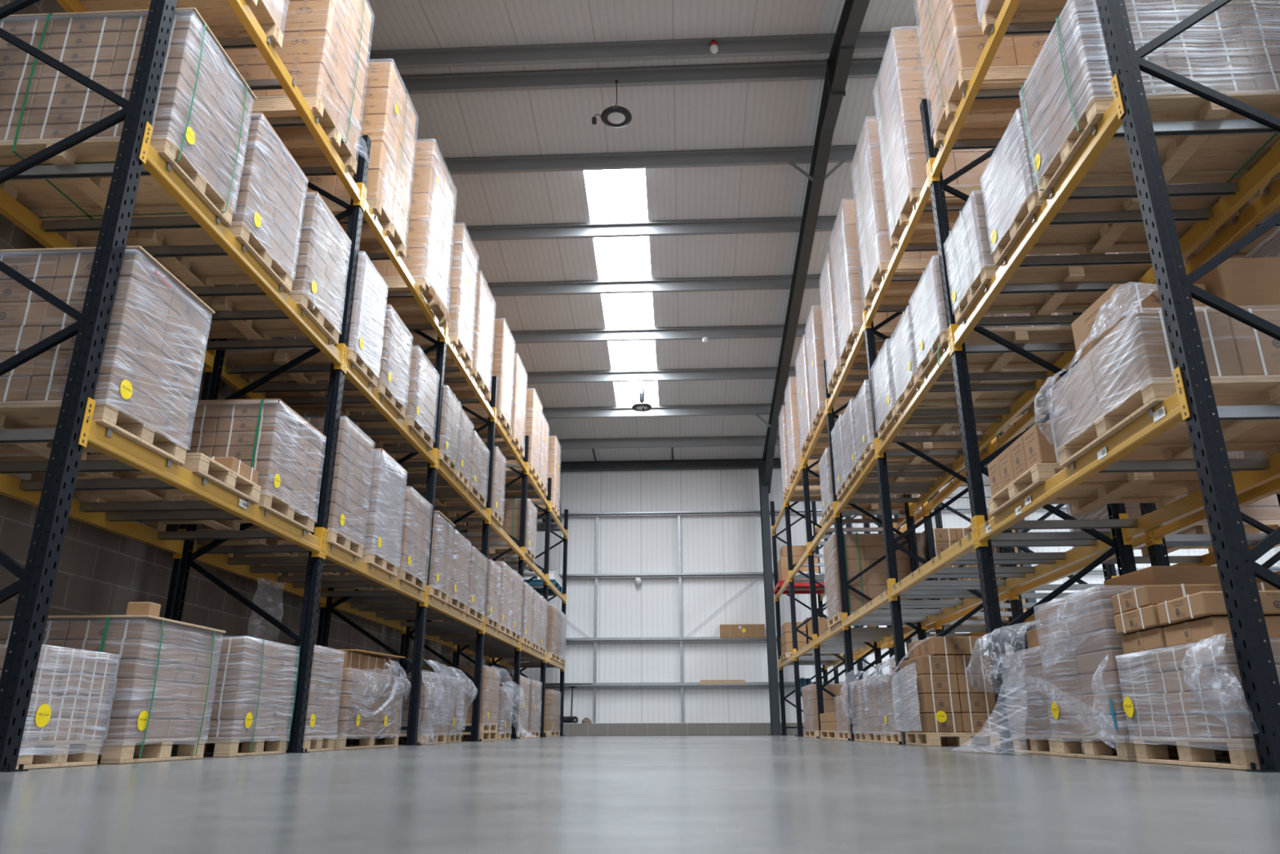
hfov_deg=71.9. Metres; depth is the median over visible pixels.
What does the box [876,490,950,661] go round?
frame
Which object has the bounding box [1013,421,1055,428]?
support bar
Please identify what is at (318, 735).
load
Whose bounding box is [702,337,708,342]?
smoke detector
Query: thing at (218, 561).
beam
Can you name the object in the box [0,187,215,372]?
beam
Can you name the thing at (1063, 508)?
rail
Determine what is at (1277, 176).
load
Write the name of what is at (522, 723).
load
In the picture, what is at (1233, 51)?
load
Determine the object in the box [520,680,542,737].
load
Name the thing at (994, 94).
support bar
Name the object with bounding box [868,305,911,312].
support bar
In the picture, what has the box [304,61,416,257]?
load
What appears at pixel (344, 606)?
beam
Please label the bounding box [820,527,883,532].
support bar
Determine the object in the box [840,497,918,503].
support bar
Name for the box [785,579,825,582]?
support bar
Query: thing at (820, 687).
frame
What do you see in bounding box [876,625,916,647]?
beam
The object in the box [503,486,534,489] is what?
support bar
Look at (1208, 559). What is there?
beam
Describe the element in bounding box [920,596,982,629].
beam
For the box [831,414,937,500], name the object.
load
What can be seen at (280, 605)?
plastic sheet
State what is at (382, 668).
carton
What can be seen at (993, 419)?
support bar
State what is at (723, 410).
purlin
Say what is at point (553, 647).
load
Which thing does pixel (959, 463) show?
beam
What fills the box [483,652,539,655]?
support bar
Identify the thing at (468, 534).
support bar
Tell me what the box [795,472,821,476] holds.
support bar
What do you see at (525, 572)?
crate
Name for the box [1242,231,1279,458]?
load
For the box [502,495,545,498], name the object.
support bar
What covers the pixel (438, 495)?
support bar
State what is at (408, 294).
support bar
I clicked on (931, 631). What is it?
support bar
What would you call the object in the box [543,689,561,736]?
load
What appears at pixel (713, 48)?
fire alarm
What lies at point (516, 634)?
load
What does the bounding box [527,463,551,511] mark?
beam
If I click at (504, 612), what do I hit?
load
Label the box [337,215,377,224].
support bar
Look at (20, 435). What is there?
support bar
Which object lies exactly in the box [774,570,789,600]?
beam
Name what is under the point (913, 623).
support bar
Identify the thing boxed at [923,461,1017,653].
frame
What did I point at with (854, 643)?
support bar
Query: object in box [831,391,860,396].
support bar
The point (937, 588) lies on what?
support bar
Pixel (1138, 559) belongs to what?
support bar
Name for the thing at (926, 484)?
support bar
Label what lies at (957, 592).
support bar
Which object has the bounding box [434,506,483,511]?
support bar
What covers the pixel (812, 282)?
purlin
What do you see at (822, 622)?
carton
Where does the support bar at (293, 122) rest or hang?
attached to the beam at (356, 190)
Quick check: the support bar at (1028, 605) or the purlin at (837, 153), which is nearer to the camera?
the support bar at (1028, 605)
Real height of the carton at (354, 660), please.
0.140 m
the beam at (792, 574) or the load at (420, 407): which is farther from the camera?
the beam at (792, 574)
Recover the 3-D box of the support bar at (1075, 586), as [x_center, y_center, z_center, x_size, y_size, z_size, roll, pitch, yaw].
[4.249,1.588,8.762,1.066,0.056,0.044,-1,-19,3]
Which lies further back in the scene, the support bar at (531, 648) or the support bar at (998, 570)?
the support bar at (531, 648)
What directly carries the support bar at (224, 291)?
attached to the beam at (153, 162)
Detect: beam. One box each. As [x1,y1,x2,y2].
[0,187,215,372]
[0,473,186,558]
[56,0,87,12]
[78,397,325,557]
[138,121,346,371]
[190,544,328,607]
[218,363,266,399]
[227,0,364,208]
[322,528,427,606]
[330,596,406,634]
[343,346,438,468]
[361,186,447,342]
[408,628,457,651]
[426,585,484,633]
[436,449,490,524]
[445,326,496,422]
[460,647,492,662]
[484,617,520,650]
[489,509,524,559]
[494,657,514,669]
[495,408,528,474]
[520,636,546,662]
[524,547,548,585]
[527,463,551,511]
[546,651,564,671]
[548,574,566,604]
[550,506,568,538]
[559,457,988,471]
[771,498,784,535]
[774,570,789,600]
[777,654,793,670]
[784,456,802,506]
[788,544,808,582]
[792,634,813,660]
[801,399,826,468]
[806,502,835,555]
[813,613,843,648]
[814,516,826,533]
[819,590,826,600]
[824,654,844,669]
[826,312,865,413]
[833,439,876,517]
[833,655,857,669]
[841,579,890,630]
[853,641,873,657]
[856,642,888,659]
[862,161,931,329]
[875,328,952,458]
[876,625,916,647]
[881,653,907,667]
[882,514,906,533]
[888,517,977,600]
[888,622,936,648]
[898,505,924,533]
[908,455,964,516]
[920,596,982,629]
[922,443,991,516]
[928,0,1020,184]
[935,577,1011,629]
[948,73,1124,353]
[967,512,994,528]
[969,619,1009,636]
[973,366,1190,547]
[975,349,1077,456]
[989,364,1079,453]
[993,530,1115,599]
[1009,515,1150,599]
[1022,610,1039,623]
[1111,541,1279,577]
[1118,452,1279,544]
[1137,141,1279,284]
[1144,476,1279,545]
[1184,177,1279,275]
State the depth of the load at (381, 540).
7.89 m
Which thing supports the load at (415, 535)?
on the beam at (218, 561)
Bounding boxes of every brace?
[565,617,590,637]
[684,577,755,636]
[754,413,770,427]
[787,162,813,181]
[824,160,845,180]
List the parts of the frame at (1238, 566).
foot plate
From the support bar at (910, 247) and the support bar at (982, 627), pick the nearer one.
the support bar at (910, 247)
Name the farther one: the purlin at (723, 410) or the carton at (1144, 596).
the purlin at (723, 410)
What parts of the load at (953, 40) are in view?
plate, plate, plate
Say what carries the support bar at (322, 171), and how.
on the beam at (356, 190)
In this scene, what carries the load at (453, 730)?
on the floor
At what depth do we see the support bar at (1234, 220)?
5.19 m
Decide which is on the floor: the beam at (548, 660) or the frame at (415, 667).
the frame at (415, 667)
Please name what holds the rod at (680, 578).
attached to the rail at (655, 638)
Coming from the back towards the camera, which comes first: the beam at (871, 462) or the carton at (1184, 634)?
the beam at (871, 462)
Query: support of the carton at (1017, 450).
on the pallet at (1100, 490)
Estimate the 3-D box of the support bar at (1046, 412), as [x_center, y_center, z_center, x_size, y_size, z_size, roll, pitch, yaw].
[4.197,-0.154,8.301,1.066,0.056,0.044,-1,-19,3]
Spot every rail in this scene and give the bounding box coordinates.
[545,681,845,688]
[557,566,1279,577]
[560,506,1071,516]
[566,634,1012,642]
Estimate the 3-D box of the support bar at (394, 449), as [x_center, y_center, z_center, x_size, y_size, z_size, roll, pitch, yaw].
[-2.809,0.248,9.419,1.116,0.056,0.044,-1,-19,3]
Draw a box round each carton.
[125,601,160,616]
[209,456,258,484]
[337,650,364,670]
[362,654,380,673]
[378,657,395,675]
[720,623,764,638]
[777,555,818,580]
[779,545,815,556]
[782,634,784,644]
[783,622,805,633]
[783,631,806,643]
[784,642,806,652]
[804,617,829,644]
[888,659,896,672]
[907,640,982,659]
[920,635,984,655]
[987,456,1002,496]
[998,445,1014,488]
[1009,435,1027,479]
[1022,422,1059,469]
[1026,626,1047,649]
[1071,283,1210,366]
[1103,565,1222,587]
[1111,582,1279,614]
[1113,604,1173,634]
[1118,452,1162,460]
[1120,626,1177,653]
[1156,590,1279,624]
[1163,615,1279,647]
[1192,257,1279,311]
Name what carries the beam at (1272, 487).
attached to the frame
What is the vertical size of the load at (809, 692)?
0.858 m
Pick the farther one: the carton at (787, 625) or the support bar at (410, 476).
the carton at (787, 625)
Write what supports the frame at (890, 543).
on the floor
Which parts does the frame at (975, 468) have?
foot plate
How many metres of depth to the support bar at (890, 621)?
11.41 m
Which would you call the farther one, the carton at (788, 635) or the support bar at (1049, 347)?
the carton at (788, 635)
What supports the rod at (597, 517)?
attached to the rail at (1272, 568)
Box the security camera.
[634,577,641,585]
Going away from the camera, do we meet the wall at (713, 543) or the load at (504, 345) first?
the load at (504, 345)
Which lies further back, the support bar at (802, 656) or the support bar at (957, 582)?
the support bar at (802, 656)
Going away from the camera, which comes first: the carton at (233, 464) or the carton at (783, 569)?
the carton at (233, 464)
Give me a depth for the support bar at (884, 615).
10.75 m
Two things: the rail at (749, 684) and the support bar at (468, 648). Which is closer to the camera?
the support bar at (468, 648)
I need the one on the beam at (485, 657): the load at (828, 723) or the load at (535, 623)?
the load at (535, 623)
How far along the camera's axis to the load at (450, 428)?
10.16 m
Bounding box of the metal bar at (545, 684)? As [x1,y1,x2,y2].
[545,684,591,684]
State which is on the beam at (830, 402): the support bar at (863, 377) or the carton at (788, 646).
the support bar at (863, 377)
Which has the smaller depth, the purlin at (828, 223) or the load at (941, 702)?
the load at (941, 702)
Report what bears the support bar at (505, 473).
attached to the beam
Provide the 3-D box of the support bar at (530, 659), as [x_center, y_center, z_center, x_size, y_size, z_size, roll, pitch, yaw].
[-2.351,4.713,17.869,1.116,0.056,0.044,-1,-19,3]
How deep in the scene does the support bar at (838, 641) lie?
14.01 m
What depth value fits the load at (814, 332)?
13.37 m
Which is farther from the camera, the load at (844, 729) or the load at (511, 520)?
the load at (511, 520)
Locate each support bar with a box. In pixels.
[0,161,172,180]
[0,426,112,443]
[0,458,172,473]
[19,476,207,491]
[40,215,220,232]
[79,499,249,512]
[105,509,268,521]
[142,244,246,257]
[157,528,306,540]
[187,284,282,297]
[196,544,333,553]
[201,338,331,350]
[205,309,305,320]
[216,36,271,49]
[225,363,354,373]
[227,555,356,564]
[244,78,296,90]
[250,564,373,573]
[251,382,371,392]
[266,116,318,127]
[273,395,383,404]
[277,574,391,582]
[293,580,403,587]
[300,166,348,176]
[302,414,399,422]
[320,589,421,596]
[333,595,432,602]
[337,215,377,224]
[350,602,444,608]
[356,427,412,435]
[358,252,399,260]
[359,605,450,611]
[372,446,428,453]
[375,611,462,617]
[383,614,468,620]
[385,290,422,297]
[400,461,442,466]
[400,621,480,626]
[403,478,457,484]
[405,324,442,330]
[406,472,453,479]
[409,345,455,351]
[409,487,466,493]
[410,624,487,630]
[416,493,471,498]
[422,628,495,633]
[426,631,499,635]
[431,366,467,372]
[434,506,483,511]
[439,635,508,639]
[443,637,511,641]
[444,377,474,382]
[447,517,493,522]
[452,524,500,529]
[453,640,518,644]
[455,398,487,404]
[457,532,506,537]
[460,643,523,647]
[467,418,498,423]
[467,646,528,650]
[468,541,515,545]
[471,648,532,651]
[475,433,508,438]
[482,442,513,446]
[483,650,537,654]
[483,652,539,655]
[488,554,526,558]
[488,655,534,657]
[499,657,541,661]
[502,456,521,460]
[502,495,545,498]
[503,483,537,486]
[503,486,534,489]
[503,560,533,564]
[504,463,520,467]
[504,471,522,475]
[507,565,537,569]
[508,662,549,665]
[511,662,560,666]
[520,664,564,667]
[524,573,544,576]
[528,585,555,588]
[529,501,548,504]
[535,509,553,512]
[535,515,557,519]
[535,521,556,524]
[535,524,558,526]
[535,526,564,529]
[535,528,564,531]
[537,592,556,595]
[779,587,826,591]
[782,660,831,662]
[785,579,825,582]
[786,657,837,660]
[786,662,826,665]
[787,491,822,494]
[789,497,822,501]
[791,481,820,485]
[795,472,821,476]
[798,655,841,658]
[801,563,824,566]
[801,647,858,651]
[802,553,823,557]
[804,455,823,459]
[804,650,853,653]
[805,644,865,648]
[809,641,871,645]
[811,437,828,441]
[811,541,827,545]
[814,638,879,642]
[815,429,827,433]
[815,534,832,538]
[817,636,883,640]
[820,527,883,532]
[822,632,890,636]
[825,631,893,635]
[826,518,897,523]
[830,626,892,631]
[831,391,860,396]
[831,510,905,515]
[838,374,869,380]
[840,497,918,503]
[840,621,916,625]
[843,364,867,369]
[844,617,923,622]
[846,487,928,493]
[846,615,927,621]
[850,481,934,488]
[853,611,937,616]
[854,337,893,343]
[856,608,942,614]
[857,471,945,477]
[862,464,952,471]
[865,603,955,608]
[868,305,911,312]
[870,599,962,605]
[871,449,964,457]
[880,593,977,599]
[881,434,982,442]
[882,274,925,281]
[884,589,981,595]
[893,584,998,590]
[894,415,1001,424]
[895,243,937,251]
[898,579,1006,586]
[900,407,1010,416]
[911,571,1025,578]
[912,203,968,212]
[913,632,969,637]
[916,382,1035,392]
[917,566,1035,574]
[924,371,1046,381]
[926,630,985,632]
[931,557,1056,564]
[932,625,986,630]
[936,493,991,497]
[937,551,1066,560]
[940,138,1004,150]
[942,342,1075,353]
[946,619,1008,624]
[949,480,990,486]
[958,539,1097,546]
[961,315,1079,326]
[962,88,1025,100]
[967,531,1111,541]
[970,611,1034,617]
[983,280,1138,293]
[984,519,1137,529]
[991,22,1061,35]
[999,602,1052,608]
[1002,253,1151,267]
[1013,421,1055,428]
[1021,592,1082,598]
[1027,408,1053,414]
[1031,208,1213,225]
[1033,583,1104,590]
[1048,182,1239,199]
[1070,457,1270,472]
[1091,119,1279,137]
[1100,555,1202,564]
[1142,541,1257,546]
[1147,404,1279,421]
[1164,533,1268,542]
[1231,215,1279,227]
[1263,186,1269,196]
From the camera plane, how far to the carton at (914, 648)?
8.41 m
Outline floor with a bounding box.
[0,734,1279,853]
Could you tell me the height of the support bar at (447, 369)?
0.056 m
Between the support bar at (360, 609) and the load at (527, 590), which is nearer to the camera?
the support bar at (360, 609)
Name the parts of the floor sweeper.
handle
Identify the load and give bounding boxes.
[0,7,257,226]
[0,245,215,464]
[0,614,226,763]
[0,644,118,768]
[57,111,308,293]
[78,0,289,49]
[89,398,326,532]
[133,635,300,756]
[177,416,373,558]
[186,191,351,344]
[205,662,411,749]
[209,252,387,386]
[224,0,372,173]
[233,448,407,576]
[237,645,344,751]
[260,303,413,418]
[281,487,432,591]
[297,345,439,449]
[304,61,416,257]
[320,511,455,603]
[345,659,456,744]
[349,667,475,742]
[352,528,471,613]
[368,139,457,328]
[377,546,487,622]
[382,386,462,475]
[403,431,489,507]
[405,666,502,731]
[409,222,479,369]
[410,410,473,488]
[410,560,501,629]
[434,447,505,526]
[440,561,514,636]
[440,570,523,641]
[441,271,495,400]
[457,497,537,561]
[460,318,515,435]
[461,682,534,739]
[479,353,527,457]
[498,675,529,737]
[502,413,549,496]
[502,435,560,515]
[502,604,561,662]
[503,388,542,484]
[508,612,566,665]
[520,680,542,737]
[521,582,533,646]
[528,590,541,651]
[537,595,547,654]
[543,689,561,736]
[778,405,822,498]
[784,377,821,483]
[795,334,829,457]
[801,684,848,737]
[804,306,855,431]
[818,448,919,520]
[819,253,869,395]
[819,711,843,738]
[821,532,928,628]
[829,200,906,367]
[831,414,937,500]
[835,694,866,739]
[840,400,961,485]
[840,671,868,741]
[851,116,938,311]
[853,379,985,467]
[862,654,1020,743]
[862,674,884,742]
[870,339,1013,439]
[872,28,995,250]
[887,305,1053,413]
[888,650,1000,746]
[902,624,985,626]
[908,256,1077,378]
[915,0,1053,150]
[920,527,1026,626]
[943,191,1152,324]
[951,620,1229,755]
[975,0,1072,37]
[979,405,1055,454]
[980,109,1246,266]
[1018,0,1279,199]
[1027,376,1062,408]
[1034,281,1279,466]
[1034,585,1230,760]
[1066,360,1078,372]
[1066,450,1279,555]
[1115,634,1279,769]
[1179,190,1279,266]
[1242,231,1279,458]
[1249,570,1279,582]
[1259,171,1279,194]
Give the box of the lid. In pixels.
[329,648,405,657]
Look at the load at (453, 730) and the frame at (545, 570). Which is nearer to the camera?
the load at (453, 730)
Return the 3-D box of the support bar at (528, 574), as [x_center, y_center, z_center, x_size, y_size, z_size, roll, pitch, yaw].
[-2.418,2.874,17.124,1.116,0.056,0.044,-1,-19,3]
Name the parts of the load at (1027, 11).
plate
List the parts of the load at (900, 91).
plate, plate, plate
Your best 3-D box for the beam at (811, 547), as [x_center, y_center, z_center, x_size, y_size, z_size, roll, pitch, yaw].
[2.751,1.588,13.408,0.069,0.223,2.792,-1,-19,3]
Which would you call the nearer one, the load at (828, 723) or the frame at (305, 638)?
the frame at (305, 638)
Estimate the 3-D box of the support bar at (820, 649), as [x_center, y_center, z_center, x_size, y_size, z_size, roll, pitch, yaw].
[3.397,3.936,15.642,1.066,0.056,0.044,-1,-19,3]
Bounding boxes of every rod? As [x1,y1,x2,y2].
[591,448,596,463]
[593,642,596,684]
[593,688,596,722]
[594,577,597,639]
[595,516,598,574]
[671,447,673,462]
[677,515,680,573]
[679,577,682,638]
[680,642,683,684]
[680,687,684,722]
[851,515,856,533]
[863,657,867,677]
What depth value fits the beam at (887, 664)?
18.78 m
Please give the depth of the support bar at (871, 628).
12.48 m
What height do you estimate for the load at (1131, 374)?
0.748 m
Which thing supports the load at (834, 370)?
on the beam at (830, 402)
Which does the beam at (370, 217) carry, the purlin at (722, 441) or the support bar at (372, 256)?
the support bar at (372, 256)
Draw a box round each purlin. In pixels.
[366,31,893,69]
[398,58,884,93]
[441,145,858,174]
[465,216,838,240]
[485,275,822,296]
[509,324,806,343]
[525,367,797,383]
[541,404,785,418]
[557,435,781,448]
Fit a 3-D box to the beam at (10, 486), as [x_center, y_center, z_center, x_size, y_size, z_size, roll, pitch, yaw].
[-3.517,0.440,5.338,0.069,0.223,2.792,-1,-19,3]
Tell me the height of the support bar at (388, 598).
0.056 m
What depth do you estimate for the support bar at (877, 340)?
10.39 m
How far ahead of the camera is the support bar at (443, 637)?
13.51 m
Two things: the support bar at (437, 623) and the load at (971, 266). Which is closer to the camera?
the load at (971, 266)
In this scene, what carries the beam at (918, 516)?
attached to the frame at (928, 527)
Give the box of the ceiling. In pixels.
[365,0,920,461]
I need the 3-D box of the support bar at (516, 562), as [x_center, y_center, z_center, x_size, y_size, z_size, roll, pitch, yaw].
[-2.482,2.445,15.867,1.116,0.056,0.044,-1,-19,3]
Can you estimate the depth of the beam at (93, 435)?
4.80 m
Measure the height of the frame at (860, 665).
5.180 m
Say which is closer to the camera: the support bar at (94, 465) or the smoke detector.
the support bar at (94, 465)
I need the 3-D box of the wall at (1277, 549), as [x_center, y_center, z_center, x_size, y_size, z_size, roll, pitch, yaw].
[14.498,-1.260,9.636,0.150,8.835,24.000,-1,-19,3]
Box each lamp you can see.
[591,80,631,128]
[631,380,651,411]
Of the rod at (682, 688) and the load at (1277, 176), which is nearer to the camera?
the load at (1277, 176)
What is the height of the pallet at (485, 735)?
0.110 m
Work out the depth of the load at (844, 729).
11.73 m
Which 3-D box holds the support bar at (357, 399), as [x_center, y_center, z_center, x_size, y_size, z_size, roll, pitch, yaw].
[-2.881,-0.239,7.991,1.116,0.056,0.044,-1,-19,3]
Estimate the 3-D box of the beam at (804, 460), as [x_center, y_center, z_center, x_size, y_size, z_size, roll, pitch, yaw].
[2.747,0.164,13.893,0.069,0.223,2.792,-1,-19,3]
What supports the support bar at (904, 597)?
attached to the beam at (877, 602)
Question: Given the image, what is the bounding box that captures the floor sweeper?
[563,686,577,723]
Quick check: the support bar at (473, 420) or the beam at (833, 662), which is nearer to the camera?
the support bar at (473, 420)
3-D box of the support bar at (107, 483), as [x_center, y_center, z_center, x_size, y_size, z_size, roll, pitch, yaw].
[-3.005,0.324,4.992,1.116,0.056,0.044,-1,-19,3]
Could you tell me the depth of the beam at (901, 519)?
12.56 m
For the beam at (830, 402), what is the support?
attached to the frame at (890, 543)
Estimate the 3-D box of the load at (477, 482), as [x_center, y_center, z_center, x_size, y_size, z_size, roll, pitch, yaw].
[-2.719,0.583,11.753,1.236,0.813,0.933,-1,-19,3]
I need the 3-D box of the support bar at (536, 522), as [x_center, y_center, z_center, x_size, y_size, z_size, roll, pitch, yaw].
[-2.319,2.142,19.643,1.116,0.056,0.044,-1,-19,3]
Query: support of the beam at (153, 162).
attached to the frame at (36, 582)
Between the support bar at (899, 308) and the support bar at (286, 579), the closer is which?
the support bar at (286, 579)
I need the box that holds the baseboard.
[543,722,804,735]
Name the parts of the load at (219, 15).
plate, plate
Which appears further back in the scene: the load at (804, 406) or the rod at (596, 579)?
the rod at (596, 579)
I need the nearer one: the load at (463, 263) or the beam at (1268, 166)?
the beam at (1268, 166)
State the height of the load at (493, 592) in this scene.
0.883 m
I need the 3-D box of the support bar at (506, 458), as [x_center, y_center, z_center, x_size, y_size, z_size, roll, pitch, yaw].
[-2.559,0.531,14.915,1.116,0.056,0.044,-1,-19,3]
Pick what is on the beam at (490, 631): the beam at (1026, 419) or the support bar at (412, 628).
the support bar at (412, 628)
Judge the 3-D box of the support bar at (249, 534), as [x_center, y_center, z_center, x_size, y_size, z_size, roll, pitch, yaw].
[-2.939,0.768,6.297,1.116,0.056,0.044,-1,-19,3]
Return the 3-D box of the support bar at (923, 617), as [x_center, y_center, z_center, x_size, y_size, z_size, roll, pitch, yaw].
[3.174,2.438,11.245,1.066,0.056,0.044,-1,-19,3]
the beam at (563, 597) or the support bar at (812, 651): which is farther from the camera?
the beam at (563, 597)
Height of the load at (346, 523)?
1.015 m
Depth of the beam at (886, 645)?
15.33 m
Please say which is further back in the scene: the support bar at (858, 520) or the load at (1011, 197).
the support bar at (858, 520)
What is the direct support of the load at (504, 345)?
on the support bar at (473, 420)
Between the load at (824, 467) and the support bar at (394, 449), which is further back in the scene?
the load at (824, 467)
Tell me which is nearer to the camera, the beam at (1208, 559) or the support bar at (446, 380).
the beam at (1208, 559)
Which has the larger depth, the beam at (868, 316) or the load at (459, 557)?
the load at (459, 557)
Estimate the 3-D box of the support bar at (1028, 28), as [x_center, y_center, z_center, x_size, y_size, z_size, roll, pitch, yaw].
[2.838,-2.607,5.758,1.066,0.056,0.044,-1,-19,3]
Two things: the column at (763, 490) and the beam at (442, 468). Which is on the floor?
the column at (763, 490)
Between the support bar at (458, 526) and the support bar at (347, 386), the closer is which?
the support bar at (347, 386)
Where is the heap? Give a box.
[582,717,591,723]
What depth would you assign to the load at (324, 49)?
6.89 m
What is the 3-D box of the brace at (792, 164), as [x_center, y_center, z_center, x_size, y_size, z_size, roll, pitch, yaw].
[2.362,-3.761,12.955,0.395,0.386,0.008,-1,-19,3]
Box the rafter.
[762,0,870,493]
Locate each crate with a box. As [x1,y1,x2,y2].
[516,571,537,579]
[537,571,557,581]
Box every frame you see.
[0,0,177,772]
[164,134,371,752]
[316,285,450,745]
[398,375,497,741]
[453,435,528,738]
[488,477,551,737]
[520,509,568,735]
[769,501,827,735]
[784,501,847,736]
[799,425,883,737]
[821,501,875,684]
[822,360,926,740]
[845,514,911,680]
[858,264,1010,744]
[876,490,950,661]
[920,98,1137,751]
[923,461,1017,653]
[991,407,1116,653]
[1095,0,1279,772]
[1139,492,1279,577]
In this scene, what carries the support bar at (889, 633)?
attached to the beam at (837, 628)
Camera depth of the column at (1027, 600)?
20.26 m
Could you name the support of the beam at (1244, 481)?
attached to the frame at (1238, 566)
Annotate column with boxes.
[758,460,782,734]
[1014,518,1039,644]
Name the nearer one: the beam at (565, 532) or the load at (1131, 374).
the load at (1131, 374)
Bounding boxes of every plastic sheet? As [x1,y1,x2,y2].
[255,577,283,631]
[793,571,825,579]
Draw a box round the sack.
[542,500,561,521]
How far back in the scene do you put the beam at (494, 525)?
13.63 m
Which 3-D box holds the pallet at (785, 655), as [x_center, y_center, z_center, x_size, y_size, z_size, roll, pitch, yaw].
[3.583,4.800,18.437,1.200,0.110,1.100,-1,-19,3]
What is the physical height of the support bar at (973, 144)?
0.056 m
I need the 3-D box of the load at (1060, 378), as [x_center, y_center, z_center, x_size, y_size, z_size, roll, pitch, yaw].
[4.287,-0.641,8.144,1.232,0.763,0.835,-1,-19,3]
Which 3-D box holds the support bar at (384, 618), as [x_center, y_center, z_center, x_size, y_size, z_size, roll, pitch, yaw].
[-2.699,2.380,11.024,1.116,0.056,0.044,-1,-19,3]
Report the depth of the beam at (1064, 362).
7.93 m
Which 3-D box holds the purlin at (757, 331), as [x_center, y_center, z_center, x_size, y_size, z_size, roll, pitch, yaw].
[5.712,-1.886,16.811,18.020,0.190,0.130,-1,-19,3]
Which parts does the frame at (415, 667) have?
foot plate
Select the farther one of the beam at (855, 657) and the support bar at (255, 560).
the beam at (855, 657)
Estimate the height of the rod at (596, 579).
1.437 m
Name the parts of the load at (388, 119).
plate, plate, plate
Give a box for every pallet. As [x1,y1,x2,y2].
[0,453,261,503]
[461,731,497,740]
[523,578,562,592]
[773,580,826,594]
[779,652,844,661]
[987,462,1239,515]
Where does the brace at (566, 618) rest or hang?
attached to the rail at (655, 638)
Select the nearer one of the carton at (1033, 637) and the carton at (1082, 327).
the carton at (1082, 327)
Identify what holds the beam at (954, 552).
attached to the frame at (890, 543)
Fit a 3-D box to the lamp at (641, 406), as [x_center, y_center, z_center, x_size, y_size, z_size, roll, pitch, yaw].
[0.038,-0.640,18.239,0.410,0.706,0.410,-1,-19,3]
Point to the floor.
(700, 793)
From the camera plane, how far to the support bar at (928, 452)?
9.56 m
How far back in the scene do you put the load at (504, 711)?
13.18 m
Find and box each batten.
[697,682,746,684]
[698,680,746,682]
[700,680,744,681]
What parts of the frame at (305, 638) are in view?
foot plate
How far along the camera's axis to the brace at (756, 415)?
19.53 m
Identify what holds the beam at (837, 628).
attached to the frame at (820, 687)
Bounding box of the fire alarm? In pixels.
[709,40,718,53]
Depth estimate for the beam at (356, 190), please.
6.29 m
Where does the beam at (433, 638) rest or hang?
attached to the frame at (477, 680)
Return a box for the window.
[583,168,658,404]
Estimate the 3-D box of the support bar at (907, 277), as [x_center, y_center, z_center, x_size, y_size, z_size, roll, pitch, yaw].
[3.000,-1.518,8.954,1.066,0.056,0.044,-1,-19,3]
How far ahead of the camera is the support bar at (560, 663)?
19.17 m
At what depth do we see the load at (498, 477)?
12.80 m
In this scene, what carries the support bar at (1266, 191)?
on the beam at (1263, 206)
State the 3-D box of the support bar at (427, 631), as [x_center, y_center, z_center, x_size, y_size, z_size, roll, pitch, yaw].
[-2.619,2.918,12.603,1.116,0.056,0.044,-1,-19,3]
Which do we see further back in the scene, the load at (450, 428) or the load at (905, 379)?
the load at (450, 428)
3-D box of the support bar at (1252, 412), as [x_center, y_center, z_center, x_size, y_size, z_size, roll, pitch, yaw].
[2.801,-0.066,3.899,1.066,0.056,0.044,-1,-19,3]
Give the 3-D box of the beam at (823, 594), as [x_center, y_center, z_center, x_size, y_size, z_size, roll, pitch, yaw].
[4.026,3.374,18.657,0.069,0.223,2.792,-1,-19,3]
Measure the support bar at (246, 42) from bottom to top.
0.056 m
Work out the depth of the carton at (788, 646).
18.02 m
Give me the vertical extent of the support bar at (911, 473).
0.056 m
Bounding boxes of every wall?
[0,0,517,746]
[512,466,1278,723]
[1274,546,1279,567]
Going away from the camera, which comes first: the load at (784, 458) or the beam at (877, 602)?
the beam at (877, 602)
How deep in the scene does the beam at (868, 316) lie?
8.33 m
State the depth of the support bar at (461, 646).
14.72 m
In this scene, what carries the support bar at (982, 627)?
on the beam at (932, 626)
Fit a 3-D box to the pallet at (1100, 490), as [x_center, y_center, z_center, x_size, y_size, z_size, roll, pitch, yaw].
[2.926,0.394,5.508,1.200,0.110,0.886,-1,-19,3]
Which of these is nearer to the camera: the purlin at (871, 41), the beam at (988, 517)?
the purlin at (871, 41)
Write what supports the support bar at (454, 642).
on the beam at (490, 631)
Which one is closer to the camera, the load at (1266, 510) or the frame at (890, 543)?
the load at (1266, 510)
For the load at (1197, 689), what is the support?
on the floor
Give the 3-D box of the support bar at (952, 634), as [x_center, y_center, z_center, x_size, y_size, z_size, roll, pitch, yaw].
[4.480,3.135,13.300,1.066,0.056,0.044,-1,-19,3]
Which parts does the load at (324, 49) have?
plate, plate, plate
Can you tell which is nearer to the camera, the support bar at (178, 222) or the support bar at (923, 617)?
the support bar at (178, 222)
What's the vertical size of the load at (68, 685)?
0.498 m
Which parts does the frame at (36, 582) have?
foot plate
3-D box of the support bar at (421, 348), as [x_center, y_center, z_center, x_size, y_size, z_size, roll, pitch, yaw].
[-2.777,-0.935,10.614,1.116,0.056,0.044,-1,-19,3]

